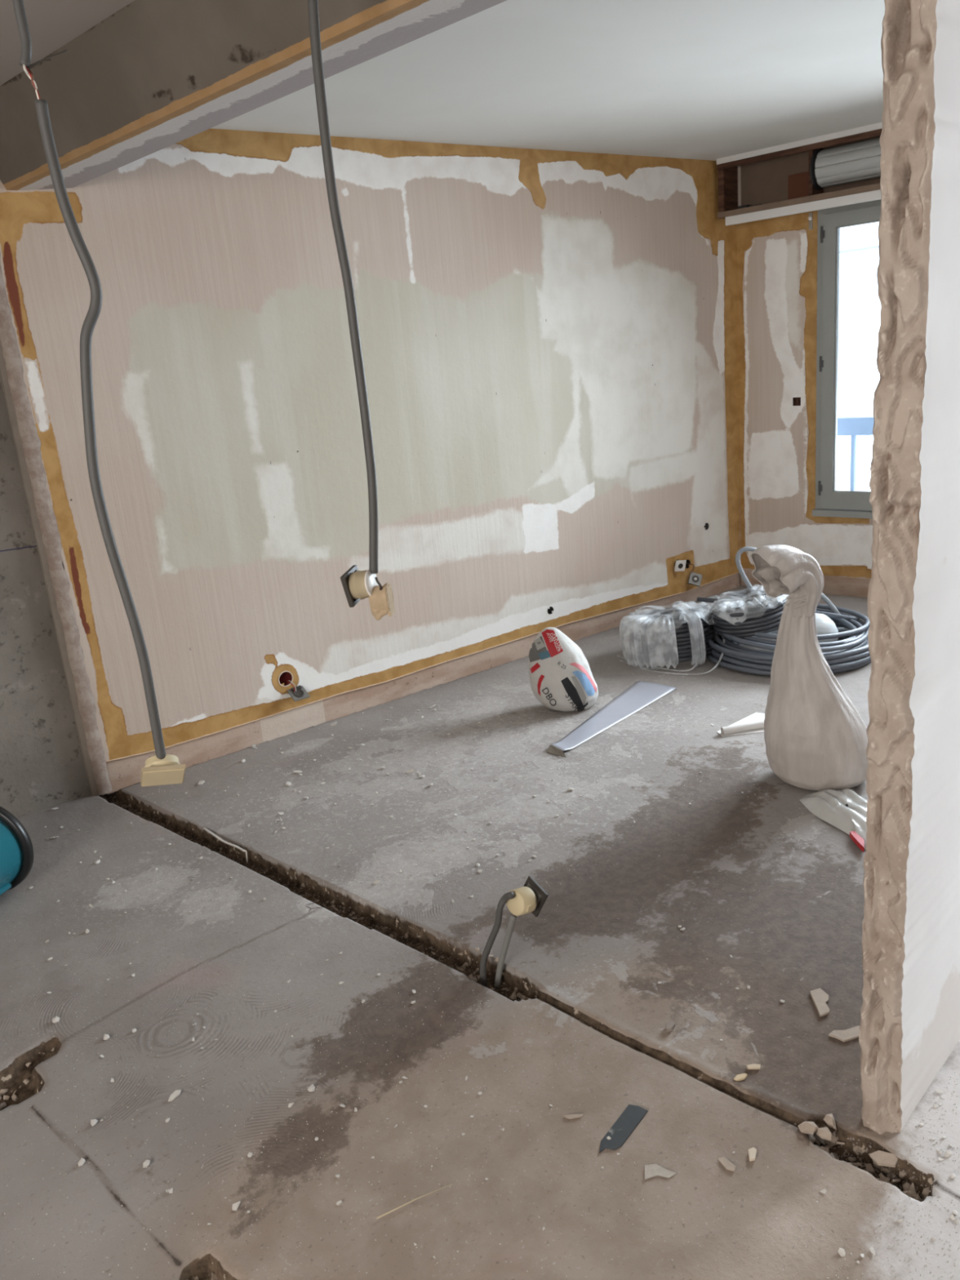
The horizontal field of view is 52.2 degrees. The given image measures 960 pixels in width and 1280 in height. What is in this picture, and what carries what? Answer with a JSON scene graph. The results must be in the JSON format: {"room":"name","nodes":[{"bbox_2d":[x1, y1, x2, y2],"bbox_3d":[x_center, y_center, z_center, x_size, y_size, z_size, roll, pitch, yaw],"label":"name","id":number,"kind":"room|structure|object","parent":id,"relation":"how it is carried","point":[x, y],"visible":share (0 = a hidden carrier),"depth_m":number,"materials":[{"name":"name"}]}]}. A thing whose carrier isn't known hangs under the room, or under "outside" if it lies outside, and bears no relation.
{"room":"construction site","nodes":[
{"label":"construction site","id":0,"kind":"room"},
{"bbox_2d":[0,377,115,817],"bbox_3d":[-2.952,-0.137,2.728,3.752,2.600,0.001,-17,20,-35],"label":"wall","id":1,"kind":"structure","parent":0,"point":[42,766],"depth_m":3.76,"materials":[{"name":"concrete"}]},
{"bbox_2d":[0,342,97,795],"bbox_3d":[-1.665,-0.454,3.664,0.022,2.260,0.028,-17,20,-35],"label":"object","id":2,"kind":"structure","parent":1,"relation":"attached to","point":[3,375],"depth_m":3.71,"materials":[{"name":"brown wood"}]},
{"bbox_2d":[0,0,134,85],"bbox_3d":[-0.662,-0.872,-0.134,5.223,0.001,7.299,-17,20,-35],"label":"ceiling","id":3,"kind":"structure","parent":0,"point":[52,24],"depth_m":2.57,"materials":[{"name":"paint"}]},
{"bbox_2d":[12,0,185,786],"bbox_3d":[-0.712,-0.520,1.781,0.117,1.732,0.080,-11,17,-19],"label":"conduit","id":4,"kind":"object","parent":3,"relation":"hanging from","point":[160,769],"visible":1,"depth_m":1.79,"materials":[{"name":"grey plastic"}]},
{"bbox_2d":[307,0,395,620],"bbox_3d":[-0.302,-0.749,1.966,0.098,1.470,0.081,-1,17,13],"label":"conduit","id":5,"kind":"object","parent":3,"relation":"hanging from","point":[357,585],"visible":1,"depth_m":2.02,"materials":[{"name":"grey plastic"}]},
{"bbox_2d":[0,0,506,190],"bbox_3d":[0.981,-1.335,1.365,6.700,0.238,0.870,10,22,42],"label":"ceiling beam","id":6,"kind":"structure","parent":0,"point":[152,76],"depth_m":2.54,"materials":[{"name":"paint"}]},
{"bbox_2d":[0,128,741,760],"bbox_3d":[-0.027,-1.097,4.793,4.073,2.426,0.001,-17,20,-35],"label":"wall","id":7,"kind":"structure","parent":0,"point":[548,339],"depth_m":4.42,"materials":[{"name":"paint"}]},
{"bbox_2d":[0,253,111,795],"bbox_3d":[-1.629,-0.462,3.678,0.067,2.260,0.049,-17,20,-35],"label":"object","id":8,"kind":"structure","parent":7,"relation":"attached to","point":[31,442],"depth_m":3.68,"materials":[{"name":"concrete"}]},
{"bbox_2d":[278,671,293,686],"bbox_3d":[-0.884,0.171,4.411,0.074,0.074,0.040,-17,20,-35],"label":"junction box","id":9,"kind":"object","parent":7,"relation":"attached to","point":[284,676],"visible":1,"depth_m":4.43,"materials":[{"name":"red plastic"}]},
{"bbox_2d":[286,680,310,702],"bbox_3d":[-0.823,0.223,4.414,0.084,0.084,0.076,-17,20,-35],"label":"outlet","id":10,"kind":"object","parent":7,"relation":"attached to","point":[297,693],"visible":1,"depth_m":4.41,"materials":[{"name":"plastic"}]},
{"bbox_2d":[105,572,742,794],"bbox_3d":[0.083,0.072,5.144,4.096,0.143,0.011,-17,20,-35],"label":"baseboard","id":11,"kind":"structure","parent":7,"relation":"attached to","point":[124,772],"depth_m":4.70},
{"bbox_2d":[547,606,553,614],"bbox_3d":[0.371,-0.164,5.337,0.044,0.044,0.040,-17,20,-35],"label":"hole","id":12,"kind":"object","parent":7,"relation":"attached to","point":[549,611],"visible":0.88,"depth_m":5.35,"materials":[{"name":"metal"}]},
{"bbox_2d":[674,559,686,571],"bbox_3d":[1.192,-0.450,5.889,0.075,0.075,0.066,-11,17,-19],"label":"outlet","id":13,"kind":"object","parent":7,"relation":"attached to","point":[679,565],"visible":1,"depth_m":5.87,"materials":[{"name":"plastic"}]},
{"bbox_2d":[685,559,690,568],"bbox_3d":[1.248,-0.465,5.969,0.056,0.056,0.040,-17,20,-35],"label":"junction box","id":14,"kind":"object","parent":7,"relation":"attached to","point":[687,560],"visible":0.42,"depth_m":5.98,"materials":[{"name":"plastic"}]},
{"bbox_2d":[685,563,702,586],"bbox_3d":[1.307,-0.396,5.962,0.097,0.141,0.073,-4,16,5],"label":"outlet","id":15,"kind":"object","parent":7,"relation":"attached to","point":[695,579],"visible":1,"depth_m":5.95,"materials":[{"name":"plastic"}]},
{"bbox_2d":[692,575,698,582],"bbox_3d":[1.309,-0.371,5.948,0.044,0.040,0.022,-6,16,-4],"label":"socket","id":16,"kind":"object","parent":15,"relation":"attached to","point":[695,578],"depth_m":5.95,"materials":[{"name":"plastic"}]},
{"bbox_2d":[0,585,959,1279],"bbox_3d":[1.499,0.935,2.063,7.600,0.072,9.600,10,22,42],"label":"floor","id":17,"kind":"structure","parent":0,"point":[760,880],"depth_m":2.46,"materials":[{"name":"concrete"}]},
{"bbox_2d":[0,1102,6,1109],"bbox_3d":[-1.140,1.110,2.334,0.018,0.016,0.020,-17,20,-35],"label":"rubble piece","id":18,"kind":"object","parent":17,"relation":"on","point":[2,1104],"visible":1,"depth_m":2.33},
{"bbox_2d":[0,1088,7,1095],"bbox_3d":[-1.159,1.099,2.379,0.014,0.015,0.019,6,20,35],"label":"rubble piece","id":19,"kind":"object","parent":17,"relation":"on","point":[2,1091],"visible":1,"depth_m":2.38,"materials":[{"name":"beige paint"}]},
{"bbox_2d":[11,1093,17,1101],"bbox_3d":[-1.120,1.103,2.358,0.015,0.016,0.014,3,18,27],"label":"rubble piece","id":20,"kind":"object","parent":17,"relation":"on","point":[14,1097],"visible":1,"depth_m":2.35,"materials":[{"name":"beige paint"}]},
{"bbox_2d":[0,806,33,895],"bbox_3d":[-1.650,0.722,3.096,0.324,0.324,0.308,-2,16,11],"label":"bucket","id":21,"kind":"object","parent":17,"relation":"on","point":[16,850],"visible":1,"depth_m":3.17,"materials":[{"name":"teal plastic"}]},
{"bbox_2d":[22,1078,30,1084],"bbox_3d":[-1.115,1.084,2.407,0.017,0.011,0.013,3,18,26],"label":"rubble piece","id":22,"kind":"object","parent":17,"relation":"on","point":[25,1081],"visible":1,"depth_m":2.40,"materials":[{"name":"beige paint"}]},
{"bbox_2d":[52,1016,59,1023],"bbox_3d":[-1.109,0.995,2.561,0.019,0.013,0.020,9,22,41],"label":"chip","id":23,"kind":"object","parent":17,"relation":"on","point":[56,1019],"visible":1,"depth_m":2.56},
{"bbox_2d":[78,1157,85,1166],"bbox_3d":[-0.848,1.110,2.081,0.014,0.007,0.019,0,17,19],"label":"chip","id":24,"kind":"object","parent":17,"relation":"on","point":[82,1162],"visible":1,"depth_m":2.08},
{"bbox_2d":[90,1119,97,1126],"bbox_3d":[-0.865,1.079,2.189,0.018,0.009,0.020,-3,16,8],"label":"chip","id":25,"kind":"object","parent":17,"relation":"on","point":[93,1122],"visible":1,"depth_m":2.19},
{"bbox_2d":[103,1034,109,1039],"bbox_3d":[-0.944,1.003,2.475,0.015,0.010,0.020,-10,17,-15],"label":"chip","id":26,"kind":"object","parent":17,"relation":"on","point":[106,1037],"visible":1,"depth_m":2.47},
{"bbox_2d":[142,1159,150,1168],"bbox_3d":[-0.701,1.104,2.061,0.015,0.013,0.020,-8,16,-10],"label":"chip","id":27,"kind":"object","parent":17,"relation":"on","point":[146,1163],"visible":1,"depth_m":2.06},
{"bbox_2d":[168,1089,181,1102],"bbox_3d":[-0.702,1.047,2.249,0.015,0.008,0.036,5,19,32],"label":"chip","id":28,"kind":"object","parent":17,"relation":"on","point":[176,1093],"visible":1,"depth_m":2.25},
{"bbox_2d":[203,826,245,852],"bbox_3d":[-0.913,0.709,3.476,0.018,0.004,0.287,-20,21,-40],"label":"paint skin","id":29,"kind":"object","parent":17,"relation":"on","point":[204,828],"visible":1,"depth_m":3.46,"materials":[{"name":"white paint"}]},
{"bbox_2d":[231,1200,240,1210],"bbox_3d":[-0.481,1.119,1.934,0.016,0.010,0.014,-7,16,-7],"label":"chip","id":30,"kind":"object","parent":17,"relation":"on","point":[235,1206],"visible":1,"depth_m":1.93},
{"bbox_2d":[306,1084,315,1092],"bbox_3d":[-0.384,1.023,2.235,0.017,0.009,0.018,4,19,29],"label":"chip","id":31,"kind":"object","parent":17,"relation":"on","point":[312,1088],"visible":1,"depth_m":2.23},
{"bbox_2d":[101,794,533,1001],"bbox_3d":[-0.700,0.795,3.266,2.295,0.054,0.098,10,22,41],"label":"gravel","id":32,"kind":"object","parent":17,"relation":"on","point":[170,825],"visible":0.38,"depth_m":3.10,"materials":[{"name":"gravel"}]},
{"bbox_2d":[405,768,415,773],"bbox_3d":[-0.278,0.523,3.904,0.040,0.015,0.018,-4,16,5],"label":"chip","id":33,"kind":"object","parent":17,"relation":"on","point":[411,771],"visible":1,"depth_m":3.90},
{"bbox_2d":[376,1183,453,1218],"bbox_3d":[-0.127,1.093,1.909,0.160,0.004,0.006,-12,18,-23],"label":"straw","id":34,"kind":"object","parent":17,"relation":"on","point":[380,1216],"visible":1,"depth_m":1.90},
{"bbox_2d":[1,806,852,1278],"bbox_3d":[-0.801,0.984,2.513,3.212,0.007,1.179,10,22,41],"label":"crumbs","id":35,"kind":"object","parent":17,"relation":"on","point":[80,806],"visible":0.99,"depth_m":2.22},
{"bbox_2d":[132,592,856,953],"bbox_3d":[0.680,0.290,4.435,3.824,0.013,2.119,-19,21,-38],"label":"crumbs","id":36,"kind":"object","parent":17,"relation":"on","point":[722,593],"visible":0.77,"depth_m":3.78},
{"bbox_2d":[510,991,515,999],"bbox_3d":[0.088,0.938,2.581,0.016,0.015,0.015,-7,16,-6],"label":"rubble piece","id":37,"kind":"object","parent":17,"relation":"on","point":[513,994],"visible":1,"depth_m":2.58,"materials":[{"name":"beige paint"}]},
{"bbox_2d":[480,875,548,988],"bbox_3d":[0.090,0.787,2.588,0.182,0.293,0.099,-14,18,-27],"label":"conduit","id":38,"kind":"object","parent":17,"relation":"on","point":[531,897],"visible":0.99,"depth_m":2.57,"materials":[{"name":"grey plastic"}]},
{"bbox_2d":[528,626,598,711],"bbox_3d":[0.371,0.126,4.404,0.307,0.380,0.215,-3,16,8],"label":"bag","id":39,"kind":"object","parent":17,"relation":"on","point":[561,677],"visible":1,"depth_m":4.33,"materials":[{"name":"plastic"}]},
{"bbox_2d":[563,1114,583,1119],"bbox_3d":[0.200,1.014,2.086,0.043,0.003,0.012,-7,16,-6],"label":"flake","id":40,"kind":"object","parent":17,"relation":"on","point":[569,1116],"visible":1,"depth_m":2.08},
{"bbox_2d":[546,680,676,757],"bbox_3d":[0.550,0.328,4.306,0.217,0.020,0.920,8,21,39],"label":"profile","id":41,"kind":"object","parent":17,"relation":"on","point":[638,695],"visible":1,"depth_m":4.33,"materials":[{"name":"metal"}]},
{"bbox_2d":[599,1104,647,1153],"bbox_3d":[0.294,1.019,2.037,0.043,0.002,0.154,7,20,37],"label":"tape strip","id":42,"kind":"object","parent":17,"relation":"on","point":[632,1115],"visible":1,"depth_m":2.04,"materials":[{"name":"plastic"}]},
{"bbox_2d":[644,1163,676,1179],"bbox_3d":[0.353,1.046,1.928,0.064,0.002,0.037,-5,16,2],"label":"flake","id":43,"kind":"object","parent":17,"relation":"on","point":[651,1170],"visible":1,"depth_m":1.93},
{"bbox_2d":[617,601,723,675],"bbox_3d":[0.966,-0.047,4.954,0.529,0.299,0.601,-5,16,1],"label":"coil","id":44,"kind":"object","parent":17,"relation":"on","point":[660,637],"visible":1,"depth_m":4.84,"materials":[{"name":"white plastic"}]},
{"bbox_2d":[665,1021,675,1031],"bbox_3d":[0.450,0.918,2.324,0.030,0.010,0.021,-17,20,-35],"label":"lump","id":45,"kind":"object","parent":17,"relation":"on","point":[669,1026],"visible":1,"depth_m":2.32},
{"bbox_2d":[717,1156,735,1171],"bbox_3d":[0.486,1.033,1.929,0.020,0.003,0.041,-17,20,-35],"label":"flake","id":46,"kind":"object","parent":17,"relation":"on","point":[726,1164],"visible":1,"depth_m":1.93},
{"bbox_2d":[716,712,764,737],"bbox_3d":[1.129,0.346,4.038,0.323,0.032,0.185,-17,20,-35],"label":"tube","id":47,"kind":"object","parent":17,"relation":"on","point":[754,722],"visible":0.6,"depth_m":4.00,"materials":[{"name":"plastic"}]},
{"bbox_2d":[733,1073,747,1080],"bbox_3d":[0.572,0.959,2.147,0.035,0.006,0.015,-9,17,-14],"label":"rubble piece","id":48,"kind":"object","parent":17,"relation":"on","point":[741,1077],"visible":1,"depth_m":2.14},
{"bbox_2d":[747,1147,756,1161],"bbox_3d":[0.542,1.022,1.945,0.017,0.006,0.032,-3,16,9],"label":"flake","id":49,"kind":"object","parent":17,"relation":"on","point":[753,1151],"visible":1,"depth_m":1.94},
{"bbox_2d":[746,1063,760,1069],"bbox_3d":[0.609,0.949,2.177,0.031,0.005,0.015,-3,16,7],"label":"rubble piece","id":50,"kind":"object","parent":17,"relation":"on","point":[753,1066],"visible":1,"depth_m":2.17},
{"bbox_2d":[706,546,871,675],"bbox_3d":[1.547,-0.127,4.876,0.854,0.611,0.839,-10,17,-16],"label":"coil","id":51,"kind":"object","parent":17,"relation":"on","point":[851,652],"depth_m":4.69,"materials":[{"name":"plastic"}]},
{"bbox_2d":[697,596,719,603],"bbox_3d":[1.366,-0.165,5.056,0.488,0.104,0.054,2,18,23],"label":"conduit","id":52,"kind":"object","parent":51,"relation":"on","point":[699,598],"visible":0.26,"depth_m":5.12,"materials":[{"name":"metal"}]},
{"bbox_2d":[815,613,838,642],"bbox_3d":[1.709,-0.032,4.956,0.198,0.212,0.212,-17,20,-35],"label":"roll","id":53,"kind":"object","parent":51,"relation":"on","point":[824,624],"visible":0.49,"depth_m":4.87,"materials":[{"name":"white plastic"}]},
{"bbox_2d":[798,1121,818,1134],"bbox_3d":[0.669,0.992,1.994,0.041,0.023,0.025,-3,16,9],"label":"rubble piece","id":54,"kind":"object","parent":17,"relation":"on","point":[806,1127],"visible":1,"depth_m":1.99,"materials":[{"name":"beige paint"}]},
{"bbox_2d":[750,544,868,791],"bbox_3d":[1.169,0.079,3.429,0.415,0.869,0.332,0,17,19],"label":"sack","id":55,"kind":"object","parent":17,"relation":"on","point":[815,738],"visible":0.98,"depth_m":3.37,"materials":[{"name":"white plastic"}]},
{"bbox_2d":[808,1133,814,1143],"bbox_3d":[0.674,1.016,1.993,0.013,0.016,0.018,0,17,17],"label":"rubble piece","id":56,"kind":"object","parent":17,"relation":"on","point":[811,1139],"visible":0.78,"depth_m":1.99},
{"bbox_2d":[809,987,829,1017],"bbox_3d":[0.827,0.874,2.361,0.041,0.006,0.103,-4,16,5],"label":"flake","id":57,"kind":"object","parent":17,"relation":"on","point":[820,997],"visible":1,"depth_m":2.36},
{"bbox_2d":[823,1113,836,1129],"bbox_3d":[0.716,0.986,2.007,0.022,0.020,0.028,-4,16,5],"label":"rubble piece","id":58,"kind":"object","parent":17,"relation":"on","point":[828,1119],"visible":1,"depth_m":2.00,"materials":[{"name":"beige paint"}]},
{"bbox_2d":[825,1135,838,1147],"bbox_3d":[0.721,1.026,2.005,0.025,0.022,0.021,9,21,40],"label":"rubble piece","id":59,"kind":"object","parent":17,"relation":"on","point":[832,1143],"visible":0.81,"depth_m":2.00,"materials":[{"name":"beige paint"}]},
{"bbox_2d":[799,788,867,852],"bbox_3d":[1.236,0.562,3.223,0.221,0.047,0.441,-8,16,-10],"label":"plastic bag","id":60,"kind":"object","parent":17,"relation":"on","point":[829,806],"visible":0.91,"depth_m":3.23,"materials":[{"name":"white"}]},
{"bbox_2d":[849,831,864,852],"bbox_3d":[1.182,0.628,3.049,0.022,0.018,0.107,-5,16,0],"label":"print","id":61,"kind":"object","parent":60,"relation":"attached to","point":[857,837],"depth_m":3.06},
{"bbox_2d":[838,1247,845,1257],"bbox_3d":[0.637,1.079,1.725,0.012,0.010,0.012,-11,17,-19],"label":"chip","id":62,"kind":"object","parent":17,"relation":"on","point":[842,1252],"visible":1,"depth_m":1.72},
{"bbox_2d":[828,1025,859,1042],"bbox_3d":[0.843,0.906,2.248,0.082,0.005,0.040,-7,16,-7],"label":"flake","id":63,"kind":"object","parent":17,"relation":"on","point":[853,1033],"visible":0.88,"depth_m":2.25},
{"bbox_2d":[813,1125,932,1201],"bbox_3d":[0.762,1.038,1.936,0.082,0.051,0.257,-20,22,-41],"label":"gravel","id":64,"kind":"object","parent":17,"relation":"on","point":[833,1133],"visible":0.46,"depth_m":1.96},
{"bbox_2d":[816,1127,831,1141],"bbox_3d":[0.696,0.996,1.978,0.030,0.015,0.022,9,21,40],"label":"rubble piece","id":65,"kind":"object","parent":64,"relation":"on","point":[824,1133],"visible":1,"depth_m":1.97,"materials":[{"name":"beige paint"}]},
{"bbox_2d":[864,1163,875,1172],"bbox_3d":[0.773,1.049,1.944,0.011,0.010,0.026,-5,16,1],"label":"rubble piece","id":66,"kind":"object","parent":64,"relation":"on","point":[868,1166],"visible":0.93,"depth_m":1.94,"materials":[{"name":"beige paint"}]},
{"bbox_2d":[907,1182,916,1198],"bbox_3d":[0.824,1.058,1.868,0.029,0.032,0.016,-13,18,-26],"label":"rubble piece","id":67,"kind":"object","parent":64,"relation":"on","point":[912,1188],"visible":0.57,"depth_m":1.87,"materials":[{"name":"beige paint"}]},
{"bbox_2d":[912,1193,921,1201],"bbox_3d":[0.829,1.062,1.856,0.016,0.015,0.016,-2,16,10],"label":"rubble piece","id":68,"kind":"object","parent":64,"relation":"on","point":[916,1197],"visible":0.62,"depth_m":1.86,"materials":[{"name":"beige paint"}]},
{"bbox_2d":[869,1246,875,1255],"bbox_3d":[0.691,1.074,1.721,0.007,0.006,0.021,-4,16,5],"label":"chip","id":69,"kind":"object","parent":17,"relation":"on","point":[872,1249],"visible":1,"depth_m":1.72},
{"bbox_2d":[872,1160,882,1169],"bbox_3d":[0.786,1.039,1.940,0.020,0.028,0.020,-16,20,-34],"label":"rubble piece","id":70,"kind":"object","parent":17,"relation":"on","point":[875,1164],"visible":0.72,"depth_m":1.93,"materials":[{"name":"beige paint"}]},
{"bbox_2d":[869,1150,897,1167],"bbox_3d":[0.793,1.019,1.921,0.054,0.014,0.025,2,18,25],"label":"rubble piece","id":71,"kind":"object","parent":17,"relation":"on","point":[880,1157],"visible":1,"depth_m":1.92,"materials":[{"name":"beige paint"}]},
{"bbox_2d":[879,1173,889,1183],"bbox_3d":[0.788,1.054,1.899,0.017,0.025,0.033,-14,18,-28],"label":"rubble piece","id":72,"kind":"object","parent":17,"relation":"on","point":[881,1175],"visible":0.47,"depth_m":1.90,"materials":[{"name":"beige paint"}]},
{"bbox_2d":[880,1166,889,1173],"bbox_3d":[0.799,1.045,1.930,0.019,0.020,0.018,-7,16,-7],"label":"rubble piece","id":73,"kind":"object","parent":17,"relation":"on","point":[885,1170],"visible":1,"depth_m":1.92,"materials":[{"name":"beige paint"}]},
{"bbox_2d":[887,1170,893,1179],"bbox_3d":[0.805,1.051,1.920,0.013,0.012,0.015,3,18,27],"label":"rubble piece","id":74,"kind":"object","parent":17,"relation":"on","point":[889,1175],"visible":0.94,"depth_m":1.92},
{"bbox_2d":[826,1063,959,1279],"bbox_3d":[0.896,1.029,1.835,0.235,0.014,0.673,10,22,42],"label":"crumbs","id":75,"kind":"object","parent":17,"relation":"on","point":[950,1246],"visible":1,"depth_m":1.78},
{"bbox_2d":[889,1178,900,1184],"bbox_3d":[0.803,1.049,1.897,0.028,0.033,0.012,-15,19,-31],"label":"rubble piece","id":76,"kind":"object","parent":17,"relation":"on","point":[896,1180],"visible":0.93,"depth_m":1.89,"materials":[{"name":"beige paint"}]},
{"bbox_2d":[898,1170,906,1177],"bbox_3d":[0.822,1.040,1.905,0.013,0.014,0.013,2,18,24],"label":"rubble piece","id":77,"kind":"object","parent":17,"relation":"on","point":[902,1174],"visible":1,"depth_m":1.90,"materials":[{"name":"beige paint"}]},
{"bbox_2d":[902,1182,911,1191],"bbox_3d":[0.824,1.058,1.884,0.021,0.018,0.021,0,17,17],"label":"rubble piece","id":78,"kind":"object","parent":17,"relation":"on","point":[906,1186],"visible":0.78,"depth_m":1.88,"materials":[{"name":"beige paint"}]},
{"bbox_2d":[921,1186,928,1198],"bbox_3d":[0.850,1.050,1.861,0.016,0.013,0.021,8,21,38],"label":"rubble piece","id":79,"kind":"object","parent":17,"relation":"on","point":[925,1192],"visible":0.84,"depth_m":1.86,"materials":[{"name":"beige paint"}]},
{"bbox_2d":[934,1088,942,1093],"bbox_3d":[0.966,0.949,2.061,0.016,0.004,0.011,3,18,25],"label":"chip","id":80,"kind":"object","parent":17,"relation":"on","point":[937,1091],"visible":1,"depth_m":2.06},
{"bbox_2d":[944,1149,951,1157],"bbox_3d":[0.910,1.000,1.905,0.017,0.009,0.012,-8,16,-11],"label":"chip","id":81,"kind":"object","parent":17,"relation":"on","point":[948,1153],"visible":1,"depth_m":1.90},
{"label":"rubble piece","id":82,"kind":"object","parent":17,"relation":"on","visible":0},
{"bbox_2d":[814,1134,825,1145],"bbox_3d":[0.698,1.024,2.012,0.019,0.015,0.027,-5,16,2],"label":"rubble piece","id":83,"kind":"object","parent":82,"relation":"on","point":[820,1140],"visible":0.62,"depth_m":2.00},
{"label":"rubble piece","id":84,"kind":"object","parent":17,"relation":"on","visible":0},
{"bbox_2d":[902,1191,911,1195],"bbox_3d":[0.802,1.053,1.858,0.018,0.036,0.026,-6,16,-4],"label":"rubble piece","id":85,"kind":"object","parent":84,"relation":"on","point":[907,1193],"visible":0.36,"depth_m":1.85,"materials":[{"name":"beige paint"}]},
{"label":"rubble piece","id":86,"kind":"object","parent":17,"relation":"on","visible":0},
{"bbox_2d":[819,1146,829,1153],"bbox_3d":[0.691,1.033,1.970,0.025,0.028,0.020,-9,17,-12],"label":"rubble piece","id":87,"kind":"object","parent":86,"relation":"on","point":[823,1148],"visible":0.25,"depth_m":1.97,"materials":[{"name":"beige paint"}]},
{"label":"rubble piece","id":88,"kind":"object","parent":17,"relation":"on","visible":0},
{"bbox_2d":[211,1272,217,1279],"bbox_3d":[-0.492,1.193,1.816,0.013,0.019,0.035,-7,16,-8],"label":"rubble piece","id":89,"kind":"object","parent":88,"relation":"on","point":[213,1275],"visible":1,"depth_m":1.82,"materials":[{"name":"beige paint"}]},
{"bbox_2d":[211,0,884,160],"bbox_3d":[2.693,-1.891,2.310,5.429,0.001,7.299,-17,20,-35],"label":"ceiling","id":90,"kind":"structure","parent":0,"point":[713,80],"depth_m":3.61,"materials":[{"name":"paint"}]},
{"bbox_2d":[736,165,872,578],"bbox_3d":[3.999,-1.129,3.768,6.600,2.500,0.001,10,22,42],"label":"wall","id":91,"kind":"structure","parent":0,"point":[776,257],"depth_m":5.79,"materials":[{"name":"paint"}]},
{"bbox_2d":[724,166,737,211],"bbox_3d":[1.420,-2.584,5.587,0.012,0.278,0.186,10,22,42],"label":"trim","id":92,"kind":"structure","parent":91,"relation":"attached to","point":[731,174],"depth_m":5.60,"materials":[{"name":"brown wood"}]},
{"bbox_2d":[792,397,800,405],"bbox_3d":[1.868,-1.403,5.756,0.048,0.048,0.029,10,22,42],"label":"junction box","id":93,"kind":"object","parent":91,"relation":"attached to","point":[796,401],"visible":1,"depth_m":5.76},
{"bbox_2d":[787,171,808,199],"bbox_3d":[1.792,-2.497,5.388,0.190,0.140,0.031,10,22,42],"label":"trim","id":94,"kind":"structure","parent":91,"relation":"attached to","point":[797,184],"depth_m":5.40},
{"bbox_2d":[717,182,879,218],"bbox_3d":[2.520,-2.245,4.626,3.000,0.029,0.217,10,22,42],"label":"trim","id":95,"kind":"structure","parent":91,"relation":"attached to","point":[873,187],"depth_m":5.22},
{"bbox_2d":[737,204,762,208],"bbox_3d":[1.522,-2.437,5.507,0.140,0.023,0.040,10,22,42],"label":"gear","id":96,"kind":"object","parent":95,"relation":"on","point":[743,206],"visible":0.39,"depth_m":5.51,"materials":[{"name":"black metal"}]},
{"bbox_2d":[716,122,882,164],"bbox_3d":[2.427,-2.484,4.478,3.000,0.028,0.010,10,22,42],"label":"trim","id":97,"kind":"structure","parent":91,"relation":"attached to","point":[877,126],"depth_m":5.14,"materials":[{"name":"white paint"}]},
{"bbox_2d":[717,128,882,218],"bbox_3d":[2.449,-2.348,4.528,3.000,0.300,0.018,10,22,42],"label":"trim","id":98,"kind":"structure","parent":91,"relation":"attached to","point":[721,167],"depth_m":5.25,"materials":[{"name":"brown wood"}]},
{"bbox_2d":[724,189,881,226],"bbox_3d":[2.541,-2.206,4.623,2.955,0.045,0.205,10,22,42],"label":"trim","id":99,"kind":"structure","parent":91,"relation":"attached to","point":[874,195],"depth_m":5.22,"materials":[{"name":"white paint"}]},
{"bbox_2d":[740,568,871,597],"bbox_3d":[2.802,-0.215,5.285,3.050,0.115,0.014,10,22,42],"label":"baseboard","id":100,"kind":"structure","parent":91,"relation":"attached to","point":[836,585],"depth_m":5.86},
{"bbox_2d":[808,213,813,230],"bbox_3d":[1.826,-2.315,5.414,0.018,0.085,0.024,10,22,42],"label":"guide","id":101,"kind":"object","parent":91,"relation":"attached to","point":[811,215],"visible":1,"depth_m":5.41,"materials":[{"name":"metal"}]},
{"bbox_2d":[740,135,880,205],"bbox_3d":[2.591,-2.417,4.644,2.965,0.278,0.003,10,22,42],"label":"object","id":102,"kind":"structure","parent":91,"relation":"attached to","point":[766,181],"depth_m":5.49,"materials":[{"name":"wood"}]},
{"bbox_2d":[808,137,880,195],"bbox_3d":[2.662,-2.366,4.446,2.383,0.278,0.204,10,22,42],"label":"roller shutter","id":103,"kind":"object","parent":91,"relation":"attached to","point":[857,162],"visible":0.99,"depth_m":5.07,"materials":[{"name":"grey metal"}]},
{"bbox_2d":[836,222,880,491],"bbox_3d":[14.075,-1.659,13.720,36.000,14.200,6.400,10,22,42],"label":"sky","id":104,"kind":"structure","parent":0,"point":[860,304],"depth_m":16.08,"materials":[{"name":"white"}]},
{"bbox_2d":[858,0,937,1134],"bbox_3d":[0.698,-0.194,1.650,0.085,2.530,0.082,-10,17,-15],"label":"wall","id":105,"kind":"structure","parent":0,"point":[909,27],"depth_m":1.65,"materials":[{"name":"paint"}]},
{"bbox_2d":[900,0,959,1132],"bbox_3d":[2.085,-0.707,2.976,0.013,2.530,3.978,10,22,43],"label":"wall","id":106,"kind":"structure","parent":0,"point":[931,982],"depth_m":1.77,"materials":[{"name":"white paint"}]},
{"bbox_3d":[4.005,-0.076,5.175,1.918,0.200,6.648,-17,20,-35],"label":"balcony slab","id":107,"kind":"object","parent":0,"visible":0},
{"bbox_2d":[837,416,874,490],"bbox_3d":[4.121,-0.737,5.252,6.100,1.001,0.050,10,22,42],"label":"balcony railing","id":108,"kind":"object","parent":107,"relation":"on","point":[852,427],"visible":0.15,"depth_m":6.57,"materials":[{"name":"metal"}]},
{"bbox_3d":[3.943,-1.169,3.923,1.237,2.700,6.822,-17,20,-35],"label":"wall","id":109,"kind":"structure","parent":0,"visible":0},
{"bbox_2d":[812,199,880,518],"bbox_3d":[2.585,-1.451,5.040,1.763,1.696,0.105,10,22,42],"label":"window","id":110,"kind":"structure","parent":109,"relation":"in","point":[829,502],"depth_m":5.55,"materials":[{"name":"grey paint"}]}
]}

